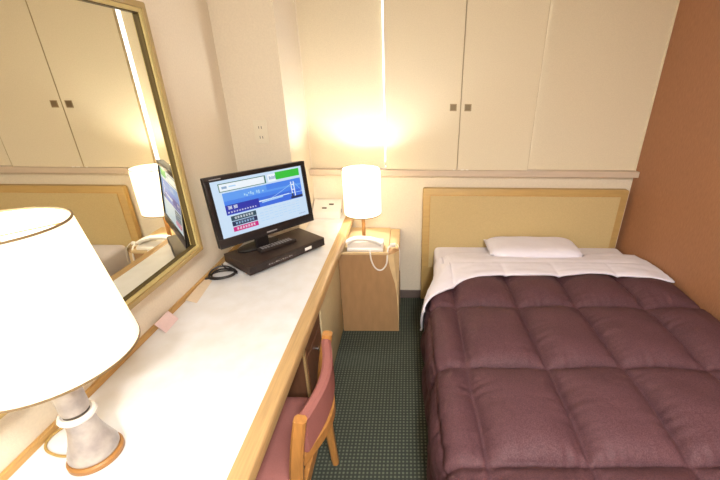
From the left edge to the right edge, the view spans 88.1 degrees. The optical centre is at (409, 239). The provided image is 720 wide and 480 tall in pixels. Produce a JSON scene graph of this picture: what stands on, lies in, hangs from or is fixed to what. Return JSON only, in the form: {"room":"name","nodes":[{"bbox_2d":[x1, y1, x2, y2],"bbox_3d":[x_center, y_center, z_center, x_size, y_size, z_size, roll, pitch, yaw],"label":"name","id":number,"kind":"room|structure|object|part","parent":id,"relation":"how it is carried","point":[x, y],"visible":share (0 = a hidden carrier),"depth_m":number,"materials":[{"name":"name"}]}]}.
{"room":"hotel room","nodes":[
{"label":"hotel room","id":0,"kind":"room"},
{"bbox_2d":[0,0,237,472],"bbox_3d":[-1.020,0.117,0.702,0.080,2.400,3.795,0,24,0],"label":"wall","id":1,"kind":"structure","parent":0,"point":[181,30],"depth_m":1.63,"materials":[{"name":"paint"}]},
{"bbox_2d":[0,0,202,418],"bbox_3d":[-0.940,-0.015,0.605,0.074,0.927,1.824,0,24,0],"label":"wall mirror","id":2,"kind":"object","parent":1,"relation":"attached to","point":[87,129],"visible":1,"depth_m":1.10,"materials":[{"name":"gold metal"}]},
{"bbox_2d":[0,0,192,299],"bbox_3d":[-0.933,-0.015,0.605,0.022,0.887,1.784,0,24,0],"label":"mirror glass","id":3,"kind":"object","parent":2,"relation":"attached to","point":[85,128],"depth_m":1.09,"materials":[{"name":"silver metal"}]},
{"bbox_2d":[0,243,242,479],"bbox_3d":[-0.979,0.525,0.988,0.012,0.022,2.788,0,24,0],"label":"backsplash","id":4,"kind":"structure","parent":1,"relation":"attached to","point":[40,440],"depth_m":1.14,"materials":[{"name":"beige wood"}]},
{"bbox_2d":[207,0,313,235],"bbox_3d":[-0.828,-0.568,2.253,0.315,2.400,0.405,0,24,0],"label":"wall pillar","id":5,"kind":"structure","parent":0,"point":[256,41],"depth_m":1.95,"materials":[{"name":"paint"}]},
{"bbox_2d":[253,120,268,143],"bbox_3d":[-0.815,-0.590,2.015,0.074,0.124,0.011,0,24,0],"label":"wall outlet","id":6,"kind":"object","parent":5,"relation":"attached to","point":[260,126],"visible":1,"depth_m":2.01,"materials":[{"name":"beige plastic"}]},
{"bbox_2d":[256,123,263,130],"bbox_3d":[-0.815,-0.613,2.002,0.042,0.040,0.003,0,24,0],"label":"socket","id":7,"kind":"object","parent":6,"relation":"attached to","point":[259,126],"depth_m":2.00,"materials":[{"name":"beige plastic"}]},
{"bbox_2d":[257,133,265,140],"bbox_3d":[-0.815,-0.565,2.023,0.042,0.040,0.003,0,24,0],"label":"socket","id":8,"kind":"object","parent":6,"relation":"attached to","point":[260,136],"depth_m":2.02,"materials":[{"name":"beige plastic"}]},
{"bbox_2d":[304,298,427,479],"bbox_3d":[0.274,1.246,1.206,2.690,0.050,3.955,0,24,0],"label":"floor","id":9,"kind":"structure","parent":0,"point":[380,426],"depth_m":1.95,"materials":[{"name":"green carpet"}]},
{"bbox_2d":[0,214,353,479],"bbox_3d":[-0.694,0.766,1.317,0.590,0.722,3.193,0,24,0],"label":"desk","id":10,"kind":"object","parent":9,"relation":"on","point":[203,398],"visible":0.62,"depth_m":1.20,"materials":[{"name":"white laminate"}]},
{"bbox_2d":[0,206,140,475],"bbox_3d":[-0.788,0.270,0.797,0.361,0.646,0.304,0,24,0],"label":"table lamp","id":11,"kind":"object","parent":10,"relation":"on","point":[65,323],"visible":1,"depth_m":0.69,"materials":[{"name":"white fabric"}]},
{"bbox_3d":[-0.903,0.531,0.990,0.137,0.009,0.113,0,24,0],"label":"cord","id":12,"kind":"part","parent":11,"relation":"part of","materials":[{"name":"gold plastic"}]},
{"bbox_2d":[154,311,177,332],"bbox_3d":[-0.949,0.318,1.438,0.042,0.036,0.094,0,24,0],"label":"card","id":13,"kind":"object","parent":10,"relation":"on","point":[168,319],"visible":1,"depth_m":1.44,"materials":[{"name":"pink paper"}]},
{"bbox_2d":[186,279,211,302],"bbox_3d":[-0.950,0.227,1.674,0.049,0.012,0.198,-1,24,-4],"label":"leaflet","id":14,"kind":"object","parent":10,"relation":"on","point":[194,297],"visible":1,"depth_m":1.66,"materials":[{"name":"beige paper"}]},
{"bbox_2d":[205,264,237,279],"bbox_3d":[-0.913,0.145,1.818,0.133,0.041,0.172,2,24,3],"label":"coiled cable","id":15,"kind":"object","parent":10,"relation":"on","point":[225,268],"visible":1,"depth_m":1.80,"materials":[{"name":"black plastic"}]},
{"bbox_2d":[224,228,324,275],"bbox_3d":[-0.720,0.057,2.002,0.241,0.062,0.462,18,29,34],"label":"box","id":16,"kind":"object","parent":10,"relation":"on","point":[250,263],"visible":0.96,"depth_m":1.91,"materials":[{"name":"black plastic"}]},
{"bbox_2d":[200,161,313,252],"bbox_3d":[-0.768,-0.153,1.859,0.215,0.436,0.504,19,30,36],"label":"television","id":17,"kind":"object","parent":16,"relation":"on","point":[253,204],"visible":0.99,"depth_m":1.76,"materials":[{"name":"black plastic"}]},
{"bbox_2d":[257,237,295,252],"bbox_3d":[-0.710,0.025,1.967,0.046,0.021,0.208,20,31,37],"label":"remote control","id":18,"kind":"object","parent":16,"relation":"on","point":[263,249],"visible":1,"depth_m":1.95,"materials":[{"name":"black plastic"}]},
{"bbox_3d":[-0.628,0.080,1.933,0.004,0.041,0.454,18,29,34],"label":"panel","id":19,"kind":"part","parent":16,"relation":"part of","materials":[{"name":"black plastic"}]},
{"bbox_3d":[-0.422,0.480,1.191,0.052,0.051,3.193,0,24,0],"label":"edge trim","id":20,"kind":"part","parent":10,"relation":"part of","materials":[{"name":"brown wood"}]},
{"bbox_3d":[-0.456,0.386,1.695,0.014,0.175,0.250,0,24,0],"label":"drawer","id":21,"kind":"part","parent":10,"relation":"part of","materials":[{"name":"brown wood"}]},
{"bbox_3d":[-0.458,0.564,1.774,0.014,0.205,0.250,0,24,0],"label":"drawer","id":22,"kind":"part","parent":10,"relation":"part of","materials":[{"name":"brown wood"}]},
{"bbox_2d":[312,199,342,218],"bbox_3d":[-0.572,-0.217,2.563,0.193,0.111,0.107,0,24,0],"label":"control box","id":23,"kind":"object","parent":10,"relation":"on","point":[322,208],"visible":0.95,"depth_m":2.54,"materials":[{"name":"white plastic"}]},
{"bbox_2d":[255,330,338,479],"bbox_3d":[-0.516,0.752,1.347,0.501,0.726,0.408,0,24,0],"label":"desk chair","id":24,"kind":"object","parent":9,"relation":"on","point":[303,424],"visible":0.54,"depth_m":1.20,"materials":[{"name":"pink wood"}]},
{"bbox_3d":[-0.561,0.706,1.328,0.400,0.052,0.364,0,24,0],"label":"seat","id":25,"kind":"part","parent":24,"relation":"part of","materials":[{"name":"pink fabric"}]},
{"bbox_3d":[-0.332,0.830,1.176,0.080,0.726,0.030,0,24,0],"label":"leg","id":26,"kind":"part","parent":24,"relation":"part of","materials":[{"name":"brown wood"}]},
{"bbox_3d":[-0.349,0.756,1.349,0.020,0.050,0.346,0,24,0],"label":"seat rail","id":27,"kind":"part","parent":24,"relation":"part of","materials":[{"name":"brown wood"}]},
{"bbox_3d":[-0.297,0.500,1.236,0.067,0.135,0.364,0,24,0],"label":"backrest","id":28,"kind":"part","parent":24,"relation":"part of","materials":[{"name":"pink fabric"}]},
{"bbox_3d":[-0.304,0.602,1.282,0.079,0.050,0.363,0,24,0],"label":"backrest rail","id":29,"kind":"part","parent":24,"relation":"part of","materials":[{"name":"brown wood"}]},
{"bbox_3d":[-0.334,0.677,1.521,0.080,0.726,0.030,0,24,0],"label":"leg","id":30,"kind":"part","parent":24,"relation":"part of","materials":[{"name":"brown wood"}]},
{"bbox_2d":[319,263,343,366],"bbox_3d":[-0.678,0.445,2.150,0.477,0.635,0.520,0,24,0],"label":"mini fridge","id":31,"kind":"object","parent":9,"relation":"on","point":[330,313],"visible":0.13,"depth_m":2.16,"materials":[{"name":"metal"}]},
{"bbox_2d":[339,227,399,330],"bbox_3d":[-0.262,0.268,2.600,0.379,0.600,0.420,0,24,0],"label":"nightstand","id":32,"kind":"object","parent":9,"relation":"on","point":[370,296],"visible":0.77,"depth_m":2.42,"materials":[{"name":"brown wood"}]},
{"bbox_2d":[342,165,380,235],"bbox_3d":[-0.298,-0.213,2.327,0.233,0.500,0.233,0,24,0],"label":"bedside lamp","id":33,"kind":"object","parent":32,"relation":"on","point":[361,183],"visible":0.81,"depth_m":2.21,"materials":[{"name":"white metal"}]},
{"bbox_2d":[346,236,399,270],"bbox_3d":[-0.234,0.095,2.349,0.342,0.241,0.127,0,24,0],"label":"telephone","id":34,"kind":"object","parent":32,"relation":"on","point":[369,244],"visible":1,"depth_m":2.30,"materials":[{"name":"white plastic"}]},
{"bbox_3d":[-0.177,0.120,2.320,0.150,0.147,0.062,-10,26,-22],"label":"cord","id":35,"kind":"part","parent":34,"relation":"part of","materials":[{"name":"white plastic"}]},
{"bbox_3d":[-0.104,-0.012,2.526,0.067,0.008,0.329,0,24,0],"label":"rail","id":36,"kind":"part","parent":32,"relation":"part of","materials":[{"name":"brown wood"}]},
{"bbox_2d":[420,187,628,298],"bbox_3d":[0.801,0.464,1.807,1.424,0.904,2.044,0,24,0],"label":"headboard","id":37,"kind":"object","parent":9,"relation":"on","point":[454,219],"visible":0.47,"depth_m":2.59,"materials":[{"name":"brown wood"}]},
{"bbox_3d":[0.795,-0.046,2.648,1.314,0.555,0.003,0,24,0],"label":"headboard panel","id":38,"kind":"part","parent":37,"relation":"part of","materials":[{"name":"wood"}]},
{"bbox_3d":[0.844,0.540,1.823,1.338,0.212,1.972,0,24,0],"label":"mattress","id":39,"kind":"part","parent":37,"relation":"part of","materials":[{"name":"white fabric"}]},
{"bbox_2d":[483,236,584,256],"bbox_3d":[0.839,0.056,2.525,0.620,0.096,0.288,0,24,0],"label":"pillow","id":40,"kind":"object","parent":37,"relation":"on","point":[502,246],"visible":0.85,"depth_m":2.44,"materials":[{"name":"white fabric"}]},
{"bbox_2d":[420,274,719,479],"bbox_3d":[0.791,0.712,1.642,1.459,0.561,1.779,0,24,0],"label":"duvet","id":41,"kind":"object","parent":37,"relation":"on","point":[583,376],"visible":0.88,"depth_m":1.42,"materials":[{"name":"purple fabric"}]},
{"bbox_2d":[420,253,674,330],"bbox_3d":[0.788,0.327,2.261,1.463,0.351,0.601,0,24,0],"label":"sheet","id":42,"kind":"object","parent":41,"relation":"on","point":[450,270],"visible":0.91,"depth_m":2.22,"materials":[{"name":"white fabric"}]},
{"bbox_2d":[296,0,677,289],"bbox_3d":[0.279,-0.658,2.482,2.690,2.400,0.080,0,24,0],"label":"wall","id":43,"kind":"structure","parent":0,"point":[602,61],"depth_m":2.33,"materials":[{"name":"paint"}]},
{"bbox_2d":[294,0,311,167],"bbox_3d":[-0.663,-1.118,2.228,0.008,1.370,0.006,0,24,0],"label":"trim","id":44,"kind":"structure","parent":43,"relation":"attached to","point":[294,0],"depth_m":2.28,"materials":[{"name":"paper"}]},
{"bbox_2d":[382,0,385,165],"bbox_3d":[0.316,-1.071,2.324,0.967,1.216,0.025,0,24,0],"label":"window","id":45,"kind":"structure","parent":43,"relation":"in","point":[382,0],"depth_m":2.36,"materials":[{"name":"silver metal"}]},
{"bbox_2d":[400,290,420,297],"bbox_3d":[-0.291,0.423,2.908,0.780,0.068,0.012,0,24,0],"label":"baseboard","id":46,"kind":"structure","parent":43,"relation":"attached to","point":[403,293],"depth_m":2.90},
{"bbox_2d":[383,0,466,169],"bbox_3d":[0.081,-1.024,2.240,0.474,1.200,0.026,0,24,0],"label":"shutter door","id":47,"kind":"structure","parent":43,"relation":"in","point":[424,39],"depth_m":2.25,"materials":[{"name":"wood"}]},
{"bbox_2d":[309,168,639,177],"bbox_3d":[0.435,-0.456,2.497,2.215,0.040,0.058,0,24,0],"label":"trim","id":48,"kind":"structure","parent":43,"relation":"attached to","point":[313,171],"depth_m":2.47,"materials":[{"name":"brown wood"}]},
{"bbox_2d":[457,0,550,170],"bbox_3d":[0.557,-1.021,2.243,0.473,1.200,0.026,0,24,0],"label":"shutter door","id":49,"kind":"structure","parent":43,"relation":"in","point":[504,42],"depth_m":2.25,"materials":[{"name":"painted wood"}]},
{"bbox_2d":[634,0,679,169],"bbox_3d":[1.544,-1.103,2.241,0.008,1.370,0.008,0,24,0],"label":"trim","id":50,"kind":"structure","parent":43,"relation":"attached to","point":[678,1],"depth_m":2.29,"materials":[{"name":"painted wood"}]},
{"bbox_2d":[615,0,719,320],"bbox_3d":[1.590,0.135,0.718,0.080,2.400,3.795,0,24,0],"label":"wall","id":51,"kind":"structure","parent":0,"point":[671,220],"depth_m":2.07,"materials":[{"name":"orange paint"}]}
]}

